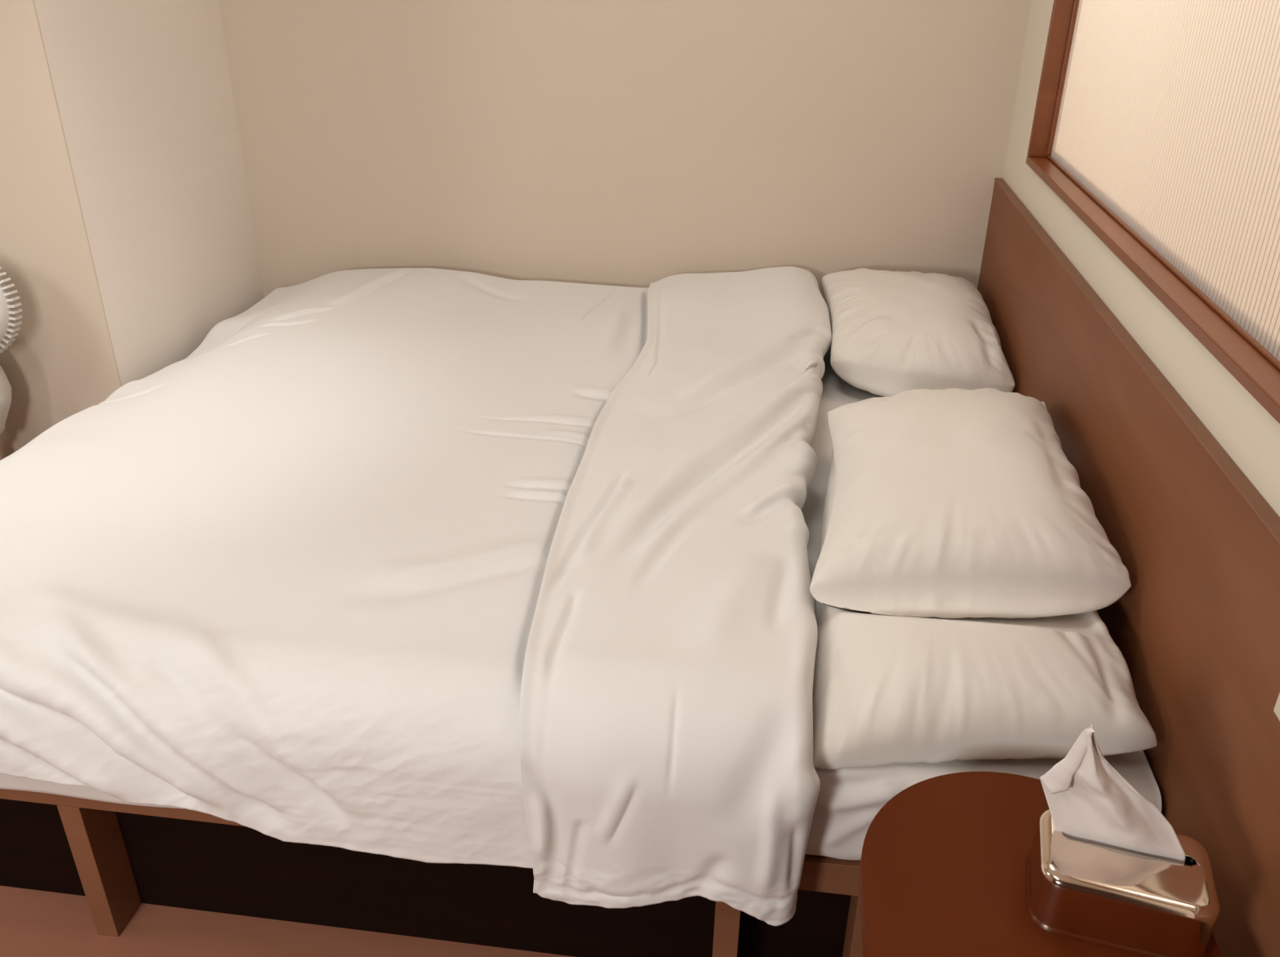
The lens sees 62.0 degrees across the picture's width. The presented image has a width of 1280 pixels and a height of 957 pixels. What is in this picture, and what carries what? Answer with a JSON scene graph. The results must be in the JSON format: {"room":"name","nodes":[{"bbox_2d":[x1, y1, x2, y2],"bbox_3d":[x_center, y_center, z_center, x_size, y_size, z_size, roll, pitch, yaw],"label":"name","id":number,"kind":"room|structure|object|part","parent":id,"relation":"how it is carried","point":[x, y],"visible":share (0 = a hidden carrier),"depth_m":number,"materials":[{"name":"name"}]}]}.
{"room":"bedroom","nodes":[
{"label":"bedroom","id":0,"kind":"room"},
{"bbox_2d":[0,0,121,460],"bbox_3d":[-1.876,-0.907,2.313,1.330,2.450,0.080,4,27,6],"label":"wall","id":1,"kind":"structure","parent":0,"point":[60,363],"depth_m":2.40,"materials":[{"name":"beige paint"}]},
{"bbox_2d":[34,0,264,386],"bbox_3d":[-1.224,-1.041,2.590,0.120,2.450,0.856,4,27,6],"label":"wall","id":2,"kind":"structure","parent":0,"point":[143,88],"depth_m":2.60,"materials":[{"name":"paint"}]},
{"bbox_2d":[0,885,572,956],"bbox_3d":[-0.046,0.701,2.023,5.250,0.100,5.120,4,27,6],"label":"floor","id":3,"kind":"structure","parent":0,"point":[33,922],"depth_m":1.77,"materials":[{"name":"brown wood"}]},
{"bbox_2d":[0,788,862,956],"bbox_3d":[-0.223,0.240,2.426,2.043,0.344,1.798,4,27,6],"label":"frame","id":4,"kind":"object","parent":3,"relation":"on","point":[120,857],"visible":0.2,"depth_m":1.73,"materials":[{"name":"brown wood"}]},
{"bbox_3d":[-0.851,0.521,1.928,0.037,0.287,0.498,4,27,6],"label":"support panel","id":5,"kind":"part","parent":4,"relation":"part of","materials":[{"name":"brown wood"}]},
{"bbox_3d":[-0.340,0.515,1.576,2.043,0.057,0.018,4,27,6],"label":"rail","id":6,"kind":"part","parent":4,"relation":"part of","materials":[{"name":"brown wood"}]},
{"bbox_2d":[0,329,1161,860],"bbox_3d":[-0.210,0.030,2.299,2.008,0.205,1.799,4,27,6],"label":"mattress","id":7,"kind":"object","parent":4,"relation":"on","point":[849,800],"visible":0.05,"depth_m":1.43,"materials":[{"name":"fabric"}]},
{"bbox_2d":[0,266,831,925],"bbox_3d":[-0.419,-0.034,2.260,1.638,0.410,1.874,4,27,6],"label":"duvet","id":8,"kind":"object","parent":7,"relation":"on","point":[428,565],"visible":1,"depth_m":1.61,"materials":[{"name":"white fabric"}]},
{"bbox_2d":[822,267,1014,396],"bbox_3d":[0.656,-0.358,2.617,0.412,0.199,0.629,4,27,6],"label":"pillow","id":9,"kind":"object","parent":7,"relation":"on","point":[894,332],"visible":0.94,"depth_m":2.48,"materials":[{"name":"fabric"}]},
{"bbox_2d":[812,448,1157,769],"bbox_3d":[0.503,0.115,1.765,0.444,0.146,0.960,4,27,6],"label":"pillow","id":10,"kind":"object","parent":7,"relation":"on","point":[887,689],"visible":0.39,"depth_m":1.39,"materials":[{"name":"fabric"}]},
{"bbox_2d":[809,387,1131,617],"bbox_3d":[0.513,-0.024,1.773,0.452,0.151,0.708,4,27,6],"label":"pillow","id":11,"kind":"object","parent":10,"relation":"on","point":[950,502],"visible":1,"depth_m":1.55,"materials":[{"name":"fabric"}]},
{"bbox_3d":[0.160,0.594,1.812,0.037,0.287,0.498,4,27,6],"label":"support panel","id":12,"kind":"part","parent":4,"relation":"part of","materials":[{"name":"brown wood"}]},
{"bbox_3d":[0.359,0.608,1.790,0.037,0.287,0.498,4,27,6],"label":"support panel","id":13,"kind":"part","parent":4,"relation":"part of","materials":[{"name":"brown wood"}]},
{"bbox_2d":[858,771,1222,956],"bbox_3d":[0.387,0.777,1.121,0.350,0.600,0.687,4,27,6],"label":"nightstand","id":14,"kind":"object","parent":3,"relation":"on","point":[942,873],"visible":0.63,"depth_m":1.15,"materials":[{"name":"brown wood"}]},
{"bbox_2d":[1026,808,1219,956],"bbox_3d":[0.491,0.413,1.092,0.171,0.075,0.117,9,28,15],"label":"tissue box","id":15,"kind":"object","parent":14,"relation":"on","point":[1142,905],"visible":0.83,"depth_m":1.05,"materials":[{"name":"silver metal"}]},
{"bbox_2d":[1040,724,1185,864],"bbox_3d":[0.476,0.317,1.052,0.152,0.174,0.033,9,28,16],"label":"tissue","id":16,"kind":"object","parent":15,"relation":"in","point":[1088,800],"visible":1,"depth_m":1.07,"materials":[{"name":"paper"}]},
{"bbox_3d":[-1.600,0.088,2.595,0.150,0.430,0.150,4,27,6],"label":"stool","id":17,"kind":"object","parent":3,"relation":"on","visible":0},
{"bbox_2d":[0,266,22,434],"bbox_3d":[-1.522,-0.296,2.386,0.288,0.445,0.210,4,27,6],"label":"desk fan","id":18,"kind":"object","parent":17,"relation":"on","point":[9,322],"visible":1,"depth_m":2.36,"materials":[{"name":"white plastic"}]},
{"bbox_2d":[218,0,1031,329],"bbox_3d":[-0.081,-1.134,2.799,2.085,2.450,0.100,4,27,6],"label":"wall","id":19,"kind":"structure","parent":0,"point":[622,143],"depth_m":2.85,"materials":[{"name":"beige paint"}]},
{"bbox_2d":[1002,0,1279,517],"bbox_3d":[0.783,-0.397,1.391,0.050,2.450,5.020,4,27,6],"label":"wall","id":20,"kind":"structure","parent":0,"point":[1246,432],"depth_m":1.63,"materials":[{"name":"beige paint"}]},
{"bbox_2d":[977,177,1279,956],"bbox_3d":[0.745,0.251,1.784,0.020,0.937,2.718,4,27,6],"label":"headboard","id":21,"kind":"object","parent":20,"relation":"attached to","point":[1196,629],"visible":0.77,"depth_m":1.39,"materials":[{"name":"brown wood"}]},
{"bbox_3d":[0.750,-0.164,1.571,0.020,0.004,2.718,4,27,6],"label":"trim","id":22,"kind":"part","parent":21,"relation":"part of","materials":[{"name":"brown wood"}]},
{"bbox_2d":[1273,693,1279,720],"bbox_3d":[0.646,0.219,1.034,0.014,0.086,0.086,4,27,6],"label":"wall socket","id":23,"kind":"object","parent":21,"relation":"attached to","point":[1277,708],"visible":1,"depth_m":1.08,"materials":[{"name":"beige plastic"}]},
{"bbox_2d":[1026,0,1279,423],"bbox_3d":[0.776,-0.689,1.154,0.073,1.128,2.379,4,27,6],"label":"window","id":24,"kind":"structure","parent":20,"relation":"in","point":[1156,123],"depth_m":1.62,"materials":[{"name":"brown wood"}]},
{"bbox_3d":[0.767,-0.198,1.411,0.066,0.018,2.372,4,27,6],"label":"sill","id":25,"kind":"part","parent":24,"relation":"part of","materials":[{"name":"brown wood"}]}
]}

